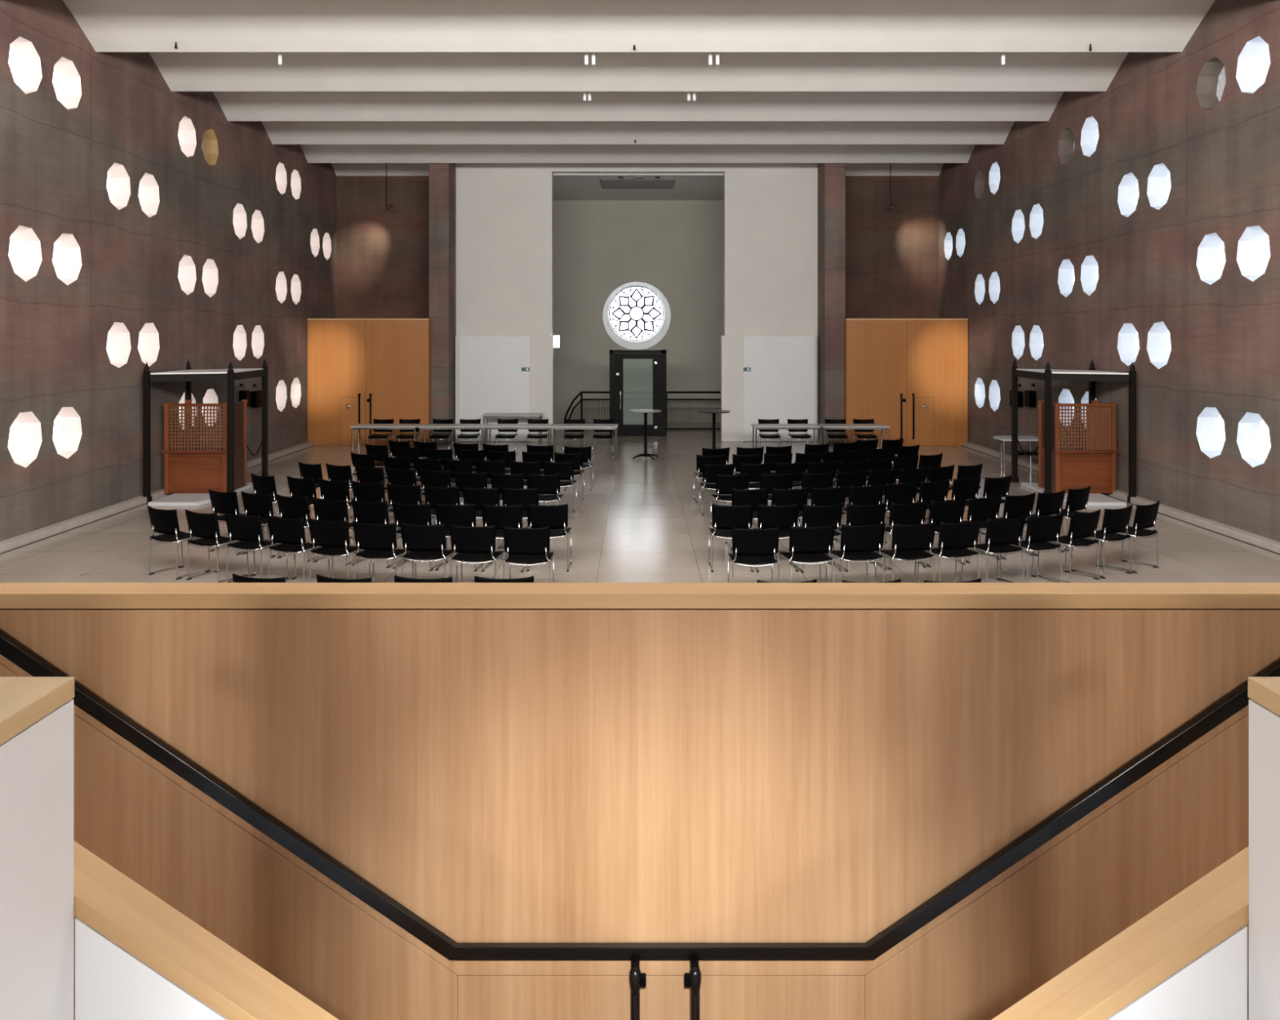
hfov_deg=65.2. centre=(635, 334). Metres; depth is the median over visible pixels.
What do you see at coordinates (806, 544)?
chair
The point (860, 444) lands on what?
chair
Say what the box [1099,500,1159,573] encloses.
chair
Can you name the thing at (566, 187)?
ceiling
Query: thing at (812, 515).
chair
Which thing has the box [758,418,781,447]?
chair
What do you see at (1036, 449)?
rope
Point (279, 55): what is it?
spotlight
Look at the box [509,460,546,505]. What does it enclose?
chair
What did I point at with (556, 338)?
exit sign
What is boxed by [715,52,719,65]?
spotlight
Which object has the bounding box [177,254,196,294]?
window
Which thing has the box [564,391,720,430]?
railing
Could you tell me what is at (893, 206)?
pendant spotlight
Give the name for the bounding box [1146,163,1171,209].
window
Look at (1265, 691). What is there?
trim
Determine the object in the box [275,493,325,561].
chair
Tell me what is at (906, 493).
chair
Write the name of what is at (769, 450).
chair
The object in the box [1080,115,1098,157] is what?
window
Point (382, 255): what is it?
wall
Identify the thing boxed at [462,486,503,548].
chair
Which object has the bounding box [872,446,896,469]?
chair
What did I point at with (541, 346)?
wall
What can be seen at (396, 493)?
chair
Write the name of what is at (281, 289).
window
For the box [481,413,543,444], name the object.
conference table
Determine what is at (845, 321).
wall
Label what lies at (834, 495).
chair
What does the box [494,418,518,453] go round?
chair
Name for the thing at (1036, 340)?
window
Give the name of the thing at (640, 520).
floor
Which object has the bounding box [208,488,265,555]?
chair
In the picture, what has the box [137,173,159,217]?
window
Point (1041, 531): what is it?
chair
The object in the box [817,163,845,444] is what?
wall
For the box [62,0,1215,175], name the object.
ceiling
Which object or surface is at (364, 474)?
chair
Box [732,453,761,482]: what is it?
chair
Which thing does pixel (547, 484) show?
chair
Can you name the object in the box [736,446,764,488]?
chair
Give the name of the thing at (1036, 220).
window
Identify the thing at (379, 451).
chair
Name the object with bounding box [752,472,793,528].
chair
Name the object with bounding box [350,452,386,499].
chair
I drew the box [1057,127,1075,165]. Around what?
window
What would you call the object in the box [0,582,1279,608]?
trim
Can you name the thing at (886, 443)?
chair
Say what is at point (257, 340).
window
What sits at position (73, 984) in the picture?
wall
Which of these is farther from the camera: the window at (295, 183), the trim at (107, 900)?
the window at (295, 183)
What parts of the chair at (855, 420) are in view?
backrest, seat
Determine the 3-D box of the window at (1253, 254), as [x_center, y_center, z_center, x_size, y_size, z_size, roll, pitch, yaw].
[8.600,-1.099,13.598,0.421,0.760,0.750,0,0,0]
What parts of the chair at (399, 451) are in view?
backrest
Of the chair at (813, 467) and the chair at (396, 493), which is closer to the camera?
the chair at (396, 493)
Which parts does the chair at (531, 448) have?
backrest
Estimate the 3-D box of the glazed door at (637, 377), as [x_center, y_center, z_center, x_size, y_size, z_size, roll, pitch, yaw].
[0.055,1.610,27.537,1.568,2.380,0.246,0,0,0]
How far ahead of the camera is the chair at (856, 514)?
11.83 m
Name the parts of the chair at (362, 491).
backrest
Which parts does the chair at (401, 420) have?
seat, backrest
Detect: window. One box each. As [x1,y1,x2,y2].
[7,411,42,467]
[8,36,42,94]
[8,225,42,281]
[52,57,81,109]
[52,233,82,285]
[52,406,82,458]
[106,162,130,209]
[106,321,131,368]
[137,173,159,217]
[137,322,159,366]
[177,115,196,157]
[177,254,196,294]
[179,392,196,429]
[201,127,218,166]
[202,257,218,297]
[202,388,218,425]
[232,203,247,239]
[232,324,246,360]
[251,209,264,243]
[251,324,264,358]
[275,162,287,194]
[275,271,287,303]
[275,379,287,411]
[290,168,301,199]
[290,273,301,304]
[290,377,301,408]
[310,228,319,257]
[322,232,331,260]
[602,281,671,349]
[943,231,952,260]
[955,228,965,257]
[974,168,985,200]
[974,274,985,304]
[974,377,985,408]
[988,161,999,194]
[988,271,999,303]
[988,379,1000,411]
[1011,208,1025,243]
[1011,325,1024,359]
[1029,203,1043,239]
[1029,324,1044,360]
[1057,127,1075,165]
[1057,258,1075,297]
[1057,388,1074,425]
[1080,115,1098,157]
[1080,254,1098,296]
[1080,391,1096,427]
[1117,172,1138,217]
[1117,323,1139,365]
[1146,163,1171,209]
[1146,321,1171,368]
[1195,57,1226,110]
[1195,232,1226,284]
[1195,407,1225,457]
[1235,35,1270,93]
[1236,225,1270,281]
[1236,412,1271,466]
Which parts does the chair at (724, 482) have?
sled leg, seat, backrest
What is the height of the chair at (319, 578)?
0.809 m
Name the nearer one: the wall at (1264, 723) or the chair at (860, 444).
the wall at (1264, 723)
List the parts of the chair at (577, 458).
backrest, seat, sled leg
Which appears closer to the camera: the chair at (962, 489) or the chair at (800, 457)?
the chair at (962, 489)
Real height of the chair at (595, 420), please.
0.809 m
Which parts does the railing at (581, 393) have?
post, rail, rail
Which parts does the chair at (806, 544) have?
sled leg, seat, backrest, sled leg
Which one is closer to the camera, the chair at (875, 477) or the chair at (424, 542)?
the chair at (424, 542)
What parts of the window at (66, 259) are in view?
pane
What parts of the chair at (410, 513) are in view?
sled leg, backrest, sled leg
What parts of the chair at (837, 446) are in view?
backrest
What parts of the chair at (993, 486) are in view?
backrest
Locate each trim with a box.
[0,445,313,554]
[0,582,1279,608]
[0,653,1248,974]
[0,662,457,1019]
[0,676,74,744]
[73,840,339,1019]
[306,318,431,319]
[844,318,968,319]
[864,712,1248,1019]
[991,845,1248,1019]
[1248,676,1279,715]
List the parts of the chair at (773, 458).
backrest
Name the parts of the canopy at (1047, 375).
post, post, post, post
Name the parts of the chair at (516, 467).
backrest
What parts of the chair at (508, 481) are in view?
backrest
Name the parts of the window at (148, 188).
pane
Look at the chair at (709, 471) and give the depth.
15.49 m
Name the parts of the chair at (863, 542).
sled leg, seat, backrest, sled leg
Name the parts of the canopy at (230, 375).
post, post, post, post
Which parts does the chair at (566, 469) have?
backrest, seat, sled leg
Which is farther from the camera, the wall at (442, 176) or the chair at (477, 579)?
the wall at (442, 176)
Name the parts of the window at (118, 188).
pane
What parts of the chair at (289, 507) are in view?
sled leg, backrest, seat, sled leg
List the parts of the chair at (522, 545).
sled leg, backrest, seat, sled leg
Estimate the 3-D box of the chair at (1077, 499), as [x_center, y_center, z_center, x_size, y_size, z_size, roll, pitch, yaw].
[5.675,2.395,13.245,0.511,0.809,0.505,0,0,-34]
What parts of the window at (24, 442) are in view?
pane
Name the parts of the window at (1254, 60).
pane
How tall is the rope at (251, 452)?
0.402 m
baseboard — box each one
[0,441,312,552]
[962,441,1279,553]
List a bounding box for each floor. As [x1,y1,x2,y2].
[0,422,1279,582]
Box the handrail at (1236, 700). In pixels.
[0,630,1279,959]
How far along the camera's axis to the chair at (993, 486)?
14.08 m
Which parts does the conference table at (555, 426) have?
leg, leg, leg, leg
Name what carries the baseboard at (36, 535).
attached to the wall at (55, 160)
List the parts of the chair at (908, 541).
sled leg, seat, backrest, sled leg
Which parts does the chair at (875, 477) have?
backrest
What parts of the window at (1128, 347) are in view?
pane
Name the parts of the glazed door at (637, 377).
door handle, glass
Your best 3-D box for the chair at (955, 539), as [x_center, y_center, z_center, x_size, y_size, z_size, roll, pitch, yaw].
[3.422,2.395,10.935,0.511,0.809,0.505,0,0,-15]
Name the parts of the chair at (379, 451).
seat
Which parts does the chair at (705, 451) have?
backrest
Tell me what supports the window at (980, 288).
in the wall at (1223, 162)
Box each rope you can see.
[246,432,264,455]
[1014,433,1038,456]
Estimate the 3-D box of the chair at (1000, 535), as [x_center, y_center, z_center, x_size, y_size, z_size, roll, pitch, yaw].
[3.982,2.395,11.139,0.511,0.809,0.505,0,0,-18]
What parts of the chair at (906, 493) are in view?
sled leg, backrest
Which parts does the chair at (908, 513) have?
sled leg, seat, backrest, sled leg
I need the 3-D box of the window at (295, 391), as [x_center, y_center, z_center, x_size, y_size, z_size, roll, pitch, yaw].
[-8.509,1.424,24.403,0.421,0.751,0.765,0,0,0]
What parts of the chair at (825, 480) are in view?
backrest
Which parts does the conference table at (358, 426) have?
leg, leg, leg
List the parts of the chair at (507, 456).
backrest, seat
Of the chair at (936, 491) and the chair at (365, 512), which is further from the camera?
the chair at (936, 491)
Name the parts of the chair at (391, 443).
backrest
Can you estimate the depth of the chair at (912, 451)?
18.02 m
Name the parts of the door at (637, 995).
handle, handle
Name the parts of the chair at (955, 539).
sled leg, seat, backrest, sled leg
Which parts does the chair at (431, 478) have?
backrest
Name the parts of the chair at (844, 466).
backrest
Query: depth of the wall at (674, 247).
31.90 m
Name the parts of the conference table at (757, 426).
leg, leg, leg, leg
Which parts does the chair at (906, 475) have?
backrest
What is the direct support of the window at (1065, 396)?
in the wall at (1223, 162)
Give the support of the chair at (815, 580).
on the floor at (640, 520)
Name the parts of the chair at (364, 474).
backrest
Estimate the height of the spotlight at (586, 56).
0.494 m
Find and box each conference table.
[349,423,422,453]
[417,423,488,457]
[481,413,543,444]
[484,423,553,445]
[551,423,617,459]
[751,423,820,447]
[818,423,889,448]
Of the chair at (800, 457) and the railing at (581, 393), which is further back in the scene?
the railing at (581, 393)
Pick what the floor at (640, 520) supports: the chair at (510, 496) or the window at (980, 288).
the chair at (510, 496)
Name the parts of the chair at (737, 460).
backrest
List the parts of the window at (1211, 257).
pane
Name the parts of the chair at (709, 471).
sled leg, seat, backrest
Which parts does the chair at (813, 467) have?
backrest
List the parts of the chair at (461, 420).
seat, backrest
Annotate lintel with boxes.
[551,163,724,173]
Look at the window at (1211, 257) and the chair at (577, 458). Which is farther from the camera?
the chair at (577, 458)
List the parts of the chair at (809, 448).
backrest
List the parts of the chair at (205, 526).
sled leg, backrest, seat, sled leg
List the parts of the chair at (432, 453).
backrest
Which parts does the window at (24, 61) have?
pane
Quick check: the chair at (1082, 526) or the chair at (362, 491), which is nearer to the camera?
the chair at (1082, 526)
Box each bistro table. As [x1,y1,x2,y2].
[629,408,661,459]
[697,409,729,448]
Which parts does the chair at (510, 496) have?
backrest, seat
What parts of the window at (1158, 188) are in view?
pane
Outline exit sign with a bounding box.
[549,333,559,347]
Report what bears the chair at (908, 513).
on the floor at (640, 520)
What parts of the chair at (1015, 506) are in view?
sled leg, seat, backrest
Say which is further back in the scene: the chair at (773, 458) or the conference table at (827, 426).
the conference table at (827, 426)
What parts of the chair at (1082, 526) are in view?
sled leg, seat, sled leg, backrest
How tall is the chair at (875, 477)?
0.809 m
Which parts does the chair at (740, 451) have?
backrest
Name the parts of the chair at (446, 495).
seat, backrest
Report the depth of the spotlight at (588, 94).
18.28 m
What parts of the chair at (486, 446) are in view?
backrest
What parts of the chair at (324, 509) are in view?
sled leg, backrest, seat, sled leg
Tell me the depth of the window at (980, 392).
24.75 m
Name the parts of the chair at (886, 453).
backrest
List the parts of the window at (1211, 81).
pane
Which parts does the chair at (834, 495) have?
backrest, sled leg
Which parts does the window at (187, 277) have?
pane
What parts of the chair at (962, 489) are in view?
seat, backrest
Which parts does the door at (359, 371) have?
handle, handle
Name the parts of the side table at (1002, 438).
leg, leg, leg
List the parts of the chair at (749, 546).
sled leg, seat, backrest, sled leg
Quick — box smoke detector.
[633,175,644,177]
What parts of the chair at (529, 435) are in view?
seat, backrest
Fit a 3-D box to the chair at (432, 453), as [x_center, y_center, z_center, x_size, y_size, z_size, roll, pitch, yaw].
[-3.377,2.395,17.747,0.511,0.809,0.505,0,0,18]
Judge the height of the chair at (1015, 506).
0.809 m
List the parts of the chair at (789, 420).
backrest, seat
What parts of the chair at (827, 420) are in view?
backrest, seat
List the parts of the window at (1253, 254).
pane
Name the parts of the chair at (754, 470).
seat, backrest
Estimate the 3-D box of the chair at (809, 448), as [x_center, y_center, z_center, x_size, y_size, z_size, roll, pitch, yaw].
[3.253,2.395,18.516,0.511,0.809,0.505,0,0,-17]
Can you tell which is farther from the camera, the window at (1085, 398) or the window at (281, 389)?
the window at (281, 389)
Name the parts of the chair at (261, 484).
backrest, sled leg, seat, sled leg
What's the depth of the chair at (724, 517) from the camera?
11.79 m
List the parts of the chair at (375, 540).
sled leg, backrest, seat, sled leg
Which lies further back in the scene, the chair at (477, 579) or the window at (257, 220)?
the window at (257, 220)
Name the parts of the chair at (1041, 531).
sled leg, seat, backrest, sled leg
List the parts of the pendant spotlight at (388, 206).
rod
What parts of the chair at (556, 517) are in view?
backrest, seat, sled leg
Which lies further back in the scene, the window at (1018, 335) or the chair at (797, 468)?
the window at (1018, 335)
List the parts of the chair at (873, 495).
backrest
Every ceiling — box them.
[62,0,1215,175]
[553,173,724,200]
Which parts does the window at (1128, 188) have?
pane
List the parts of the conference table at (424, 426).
leg, leg, leg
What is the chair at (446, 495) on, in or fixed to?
on the floor at (640, 520)
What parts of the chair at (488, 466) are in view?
seat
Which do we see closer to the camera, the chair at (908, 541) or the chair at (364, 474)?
the chair at (908, 541)
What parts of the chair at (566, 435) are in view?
seat, backrest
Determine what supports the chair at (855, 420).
on the floor at (640, 520)
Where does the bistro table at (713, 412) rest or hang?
on the floor at (640, 520)
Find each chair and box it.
[147,505,210,579]
[185,509,248,582]
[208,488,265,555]
[224,511,288,582]
[232,573,285,582]
[240,490,285,557]
[250,473,277,525]
[266,514,329,582]
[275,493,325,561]
[287,475,316,528]
[297,461,323,509]
[307,517,370,582]
[312,496,365,564]
[316,573,372,582]
[318,478,352,538]
[325,462,352,517]
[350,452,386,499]
[351,480,399,539]
[351,498,406,568]
[352,520,413,582]
[355,465,393,517]
[365,443,388,466]
[367,418,394,453]
[382,455,424,502]
[386,466,424,520]
[386,483,435,538]
[387,440,422,458]
[391,501,446,570]
[393,445,418,484]
[394,574,452,582]
[395,418,420,441]
[400,522,457,582]
[413,440,437,482]
[413,457,452,502]
[419,468,462,518]
[423,484,460,524]
[426,447,453,484]
[428,418,453,453]
[435,502,485,571]
[443,457,472,486]
[448,524,504,582]
[453,442,485,485]
[454,471,487,498]
[457,418,480,449]
[457,448,484,472]
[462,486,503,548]
[474,575,533,582]
[475,458,505,484]
[480,503,529,572]
[482,443,508,474]
[488,449,515,488]
[490,472,528,528]
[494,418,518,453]
[501,486,538,548]
[502,525,554,582]
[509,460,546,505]
[521,451,555,494]
[526,418,548,452]
[526,444,553,488]
[526,472,563,528]
[526,502,572,571]
[542,460,577,511]
[554,452,585,499]
[563,418,585,453]
[564,445,593,490]
[591,418,613,455]
[693,453,725,502]
[697,447,729,493]
[699,462,733,515]
[708,503,753,572]
[710,472,749,524]
[724,487,768,550]
[728,526,779,582]
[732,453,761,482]
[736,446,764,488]
[740,462,771,505]
[751,503,799,572]
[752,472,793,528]
[756,578,817,582]
[757,453,792,488]
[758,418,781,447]
[765,444,791,453]
[767,461,805,505]
[771,487,808,526]
[777,524,835,582]
[786,418,811,453]
[790,502,843,573]
[794,443,829,471]
[795,451,822,472]
[797,460,837,505]
[797,471,834,526]
[799,485,846,542]
[822,441,857,460]
[824,418,848,443]
[825,522,885,582]
[833,502,886,571]
[834,459,867,486]
[835,448,873,479]
[835,469,867,498]
[835,484,884,540]
[841,578,901,582]
[853,418,877,442]
[855,438,878,477]
[866,457,893,502]
[866,467,897,518]
[871,500,927,569]
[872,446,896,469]
[874,521,936,582]
[881,438,903,457]
[881,454,919,502]
[882,466,927,519]
[883,481,918,542]
[893,444,919,484]
[911,497,965,567]
[915,453,942,502]
[917,464,954,519]
[917,519,981,582]
[918,479,950,533]
[924,577,981,582]
[937,476,981,533]
[949,462,982,511]
[953,494,1001,563]
[961,515,1025,582]
[962,475,1011,534]
[979,492,1035,559]
[999,512,1063,582]
[1022,489,1065,555]
[1036,508,1100,582]
[1051,485,1090,551]
[1071,504,1133,578]
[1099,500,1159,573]
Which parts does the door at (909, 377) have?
handle, handle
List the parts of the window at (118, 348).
pane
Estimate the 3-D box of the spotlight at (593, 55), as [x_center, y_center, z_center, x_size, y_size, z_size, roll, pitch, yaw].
[-0.668,-4.493,15.750,0.060,0.494,0.060,0,0,0]
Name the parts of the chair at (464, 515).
sled leg, seat, backrest, sled leg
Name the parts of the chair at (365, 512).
sled leg, backrest, sled leg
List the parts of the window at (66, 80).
pane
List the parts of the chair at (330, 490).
backrest, sled leg, seat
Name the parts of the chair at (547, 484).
backrest, seat, sled leg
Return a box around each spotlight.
[278,52,281,65]
[384,163,393,209]
[582,91,586,101]
[584,52,588,65]
[587,91,591,101]
[591,52,595,65]
[687,91,690,101]
[693,91,696,101]
[708,52,712,65]
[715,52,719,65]
[888,163,897,209]
[1000,52,1004,65]
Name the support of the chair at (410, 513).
on the floor at (640, 520)
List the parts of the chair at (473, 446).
backrest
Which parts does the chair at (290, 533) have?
sled leg, backrest, seat, sled leg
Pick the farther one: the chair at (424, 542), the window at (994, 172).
the window at (994, 172)
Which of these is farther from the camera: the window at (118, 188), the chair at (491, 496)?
the window at (118, 188)
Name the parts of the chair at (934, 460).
backrest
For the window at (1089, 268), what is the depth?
18.84 m
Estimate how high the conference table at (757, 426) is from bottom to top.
0.745 m
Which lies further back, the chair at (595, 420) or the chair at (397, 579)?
the chair at (595, 420)
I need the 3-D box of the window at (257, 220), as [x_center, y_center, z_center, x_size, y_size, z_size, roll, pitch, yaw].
[-8.509,-2.365,21.953,0.421,0.739,0.775,0,0,0]
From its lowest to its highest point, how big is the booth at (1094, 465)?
1.560 m
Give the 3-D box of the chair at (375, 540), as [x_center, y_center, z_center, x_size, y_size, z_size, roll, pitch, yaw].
[-2.744,2.395,10.870,0.511,0.809,0.505,0,0,12]
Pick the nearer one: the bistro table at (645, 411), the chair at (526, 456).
the chair at (526, 456)
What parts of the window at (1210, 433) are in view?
pane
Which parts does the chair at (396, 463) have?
backrest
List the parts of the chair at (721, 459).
sled leg, seat, backrest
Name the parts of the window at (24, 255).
pane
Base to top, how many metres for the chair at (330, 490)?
0.809 m
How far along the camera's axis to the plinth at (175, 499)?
16.61 m
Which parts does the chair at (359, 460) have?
backrest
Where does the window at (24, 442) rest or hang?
in the wall at (55, 160)
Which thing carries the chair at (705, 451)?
on the floor at (640, 520)
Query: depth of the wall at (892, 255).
27.70 m
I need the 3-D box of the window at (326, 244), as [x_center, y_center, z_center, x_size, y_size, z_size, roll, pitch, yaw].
[-8.509,-2.368,26.865,0.421,0.740,0.766,0,0,0]
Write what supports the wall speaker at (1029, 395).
attached to the wall at (1223, 162)
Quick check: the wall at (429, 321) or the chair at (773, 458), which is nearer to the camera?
the chair at (773, 458)
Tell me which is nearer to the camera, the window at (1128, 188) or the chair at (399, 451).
the window at (1128, 188)
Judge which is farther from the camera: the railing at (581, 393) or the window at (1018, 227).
the railing at (581, 393)
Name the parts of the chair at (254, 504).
sled leg, backrest, seat, sled leg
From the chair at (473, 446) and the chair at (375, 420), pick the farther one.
the chair at (375, 420)
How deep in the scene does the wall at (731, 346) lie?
26.20 m
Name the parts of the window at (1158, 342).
pane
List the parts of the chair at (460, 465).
seat, backrest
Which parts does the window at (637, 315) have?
rose glass, pane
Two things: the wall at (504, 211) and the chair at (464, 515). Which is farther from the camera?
the wall at (504, 211)
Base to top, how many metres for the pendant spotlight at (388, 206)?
1.668 m
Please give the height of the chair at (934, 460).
0.809 m
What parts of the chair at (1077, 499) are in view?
sled leg, seat, backrest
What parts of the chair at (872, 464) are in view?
backrest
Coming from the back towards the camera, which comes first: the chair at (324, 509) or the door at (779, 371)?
the door at (779, 371)
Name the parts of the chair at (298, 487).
sled leg, backrest, seat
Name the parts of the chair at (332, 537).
sled leg, backrest, seat, sled leg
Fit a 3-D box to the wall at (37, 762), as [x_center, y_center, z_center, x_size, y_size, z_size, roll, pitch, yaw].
[-1.098,1.120,-0.621,0.220,0.959,4.758,0,0,0]
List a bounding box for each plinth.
[147,482,253,506]
[1021,481,1126,506]
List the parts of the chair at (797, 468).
backrest, seat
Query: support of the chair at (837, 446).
on the floor at (640, 520)
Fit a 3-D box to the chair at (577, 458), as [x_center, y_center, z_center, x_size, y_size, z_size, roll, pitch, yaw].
[-1.136,2.395,17.167,0.511,0.809,0.505,0,0,0]
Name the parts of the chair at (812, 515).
sled leg, backrest, sled leg, seat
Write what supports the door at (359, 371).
in the wall at (429, 321)
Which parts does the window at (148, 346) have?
pane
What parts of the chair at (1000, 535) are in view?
sled leg, seat, backrest, sled leg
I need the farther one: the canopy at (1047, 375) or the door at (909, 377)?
the door at (909, 377)
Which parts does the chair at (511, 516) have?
sled leg, seat, backrest, sled leg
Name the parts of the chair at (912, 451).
backrest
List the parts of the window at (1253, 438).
pane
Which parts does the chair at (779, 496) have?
backrest, seat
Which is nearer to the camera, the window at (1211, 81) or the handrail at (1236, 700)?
the handrail at (1236, 700)
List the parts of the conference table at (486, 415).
leg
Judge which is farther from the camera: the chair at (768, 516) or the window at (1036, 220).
the window at (1036, 220)
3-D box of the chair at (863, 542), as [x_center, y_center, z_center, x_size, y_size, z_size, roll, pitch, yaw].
[2.363,2.395,10.781,0.511,0.809,0.505,0,0,-11]
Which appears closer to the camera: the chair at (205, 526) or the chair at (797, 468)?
the chair at (205, 526)
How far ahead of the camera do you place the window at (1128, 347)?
17.38 m
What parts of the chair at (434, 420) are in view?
seat, backrest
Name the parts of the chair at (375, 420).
seat, backrest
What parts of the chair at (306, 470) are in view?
backrest, seat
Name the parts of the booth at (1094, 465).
panel, panel, panel, rail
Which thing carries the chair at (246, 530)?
on the floor at (640, 520)
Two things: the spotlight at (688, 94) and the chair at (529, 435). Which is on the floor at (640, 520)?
the chair at (529, 435)
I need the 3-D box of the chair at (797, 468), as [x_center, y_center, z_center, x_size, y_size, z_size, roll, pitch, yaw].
[2.390,2.395,15.893,0.511,0.809,0.505,0,0,-10]
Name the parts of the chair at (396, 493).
sled leg, backrest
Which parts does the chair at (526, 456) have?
backrest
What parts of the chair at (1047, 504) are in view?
sled leg, seat, backrest, sled leg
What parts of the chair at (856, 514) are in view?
sled leg, backrest, sled leg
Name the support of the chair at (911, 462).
on the floor at (640, 520)
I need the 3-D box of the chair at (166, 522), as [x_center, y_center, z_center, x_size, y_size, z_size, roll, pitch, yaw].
[-5.367,2.395,11.729,0.511,0.809,0.505,0,0,28]
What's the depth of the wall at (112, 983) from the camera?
1.76 m
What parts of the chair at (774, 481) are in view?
backrest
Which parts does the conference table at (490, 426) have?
leg, leg, leg, leg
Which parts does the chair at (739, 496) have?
sled leg, backrest, seat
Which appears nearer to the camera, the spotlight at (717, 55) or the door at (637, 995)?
the door at (637, 995)
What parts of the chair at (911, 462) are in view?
backrest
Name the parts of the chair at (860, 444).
backrest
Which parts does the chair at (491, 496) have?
seat, backrest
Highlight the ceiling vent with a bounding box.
[599,178,675,188]
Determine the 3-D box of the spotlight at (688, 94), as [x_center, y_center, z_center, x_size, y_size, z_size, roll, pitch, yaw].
[0.966,-4.510,18.300,0.060,0.470,0.060,0,0,0]
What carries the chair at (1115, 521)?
on the floor at (640, 520)
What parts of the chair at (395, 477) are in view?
backrest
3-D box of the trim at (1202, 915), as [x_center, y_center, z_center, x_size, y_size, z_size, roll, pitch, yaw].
[0.857,1.169,1.817,1.040,0.736,0.111,0,0,0]
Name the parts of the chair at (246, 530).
sled leg, backrest, seat, sled leg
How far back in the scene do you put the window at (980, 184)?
24.74 m
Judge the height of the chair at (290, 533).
0.809 m
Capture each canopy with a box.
[142,358,268,502]
[1010,359,1137,502]
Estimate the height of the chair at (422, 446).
0.809 m
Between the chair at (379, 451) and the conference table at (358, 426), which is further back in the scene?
the conference table at (358, 426)
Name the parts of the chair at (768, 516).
sled leg, seat, backrest, sled leg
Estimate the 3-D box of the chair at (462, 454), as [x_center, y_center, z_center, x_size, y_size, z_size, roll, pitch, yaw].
[-2.823,2.395,17.629,0.511,0.809,0.505,0,0,15]
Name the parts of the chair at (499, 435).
seat, backrest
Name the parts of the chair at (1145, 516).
sled leg, seat, sled leg, backrest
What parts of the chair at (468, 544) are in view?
sled leg, backrest, seat, sled leg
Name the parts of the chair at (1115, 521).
sled leg, seat, sled leg, backrest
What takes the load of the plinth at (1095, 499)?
on the floor at (640, 520)
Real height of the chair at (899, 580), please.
0.809 m
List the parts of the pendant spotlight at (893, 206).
rod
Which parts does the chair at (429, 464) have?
backrest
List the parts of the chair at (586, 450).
backrest, seat, sled leg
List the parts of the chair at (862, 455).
backrest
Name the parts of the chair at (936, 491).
backrest, sled leg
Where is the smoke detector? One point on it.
(634, 176)
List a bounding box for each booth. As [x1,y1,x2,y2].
[162,400,247,493]
[1037,400,1119,493]
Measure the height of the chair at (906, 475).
0.809 m
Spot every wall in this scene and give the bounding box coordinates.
[0,0,336,541]
[0,608,1279,942]
[0,698,73,1019]
[73,984,75,1019]
[75,916,1247,1019]
[307,320,431,442]
[336,175,428,318]
[428,163,455,444]
[455,163,553,335]
[455,335,553,441]
[553,200,723,422]
[720,335,816,441]
[723,163,817,439]
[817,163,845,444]
[844,320,967,443]
[845,175,938,318]
[938,0,1279,542]
[1248,698,1279,1019]
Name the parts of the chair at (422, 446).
backrest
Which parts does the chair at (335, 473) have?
backrest, sled leg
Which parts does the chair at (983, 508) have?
sled leg, seat, backrest, sled leg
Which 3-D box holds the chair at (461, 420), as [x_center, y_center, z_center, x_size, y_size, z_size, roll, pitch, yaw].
[-3.921,2.395,23.477,0.511,0.809,0.505,0,0,-1]
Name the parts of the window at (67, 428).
pane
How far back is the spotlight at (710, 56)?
15.72 m
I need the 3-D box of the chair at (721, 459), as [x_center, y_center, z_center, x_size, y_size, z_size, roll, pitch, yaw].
[1.237,2.395,16.874,0.511,0.809,0.505,0,0,-4]
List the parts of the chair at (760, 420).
sled leg, backrest, seat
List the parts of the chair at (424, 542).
sled leg, backrest, seat, sled leg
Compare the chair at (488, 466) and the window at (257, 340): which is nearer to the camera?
the chair at (488, 466)
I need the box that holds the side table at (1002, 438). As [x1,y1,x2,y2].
[993,435,1038,475]
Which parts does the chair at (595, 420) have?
seat, backrest, sled leg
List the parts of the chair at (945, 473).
backrest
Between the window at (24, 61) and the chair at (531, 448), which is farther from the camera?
the chair at (531, 448)
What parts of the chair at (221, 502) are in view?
sled leg, backrest, seat, sled leg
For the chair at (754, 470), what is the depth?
15.58 m
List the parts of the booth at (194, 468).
rail, panel, panel, panel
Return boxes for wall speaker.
[239,382,249,406]
[250,383,262,407]
[1009,383,1022,407]
[1024,383,1035,407]
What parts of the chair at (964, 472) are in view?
backrest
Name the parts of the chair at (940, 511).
sled leg, seat, backrest, sled leg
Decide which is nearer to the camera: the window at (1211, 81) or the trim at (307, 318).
the window at (1211, 81)
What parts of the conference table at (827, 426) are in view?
leg, leg, leg, leg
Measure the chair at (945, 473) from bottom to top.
0.809 m
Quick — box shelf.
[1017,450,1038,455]
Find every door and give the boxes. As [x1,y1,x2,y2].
[307,320,428,445]
[457,960,864,1019]
[458,336,530,440]
[609,349,666,436]
[742,336,814,440]
[846,320,967,445]
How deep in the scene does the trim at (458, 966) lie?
2.99 m
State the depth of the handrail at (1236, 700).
2.96 m
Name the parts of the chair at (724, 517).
sled leg, seat, backrest, sled leg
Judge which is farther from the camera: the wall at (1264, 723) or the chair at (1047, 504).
the chair at (1047, 504)
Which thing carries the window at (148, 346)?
in the wall at (55, 160)
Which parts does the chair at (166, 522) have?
backrest, sled leg, seat, sled leg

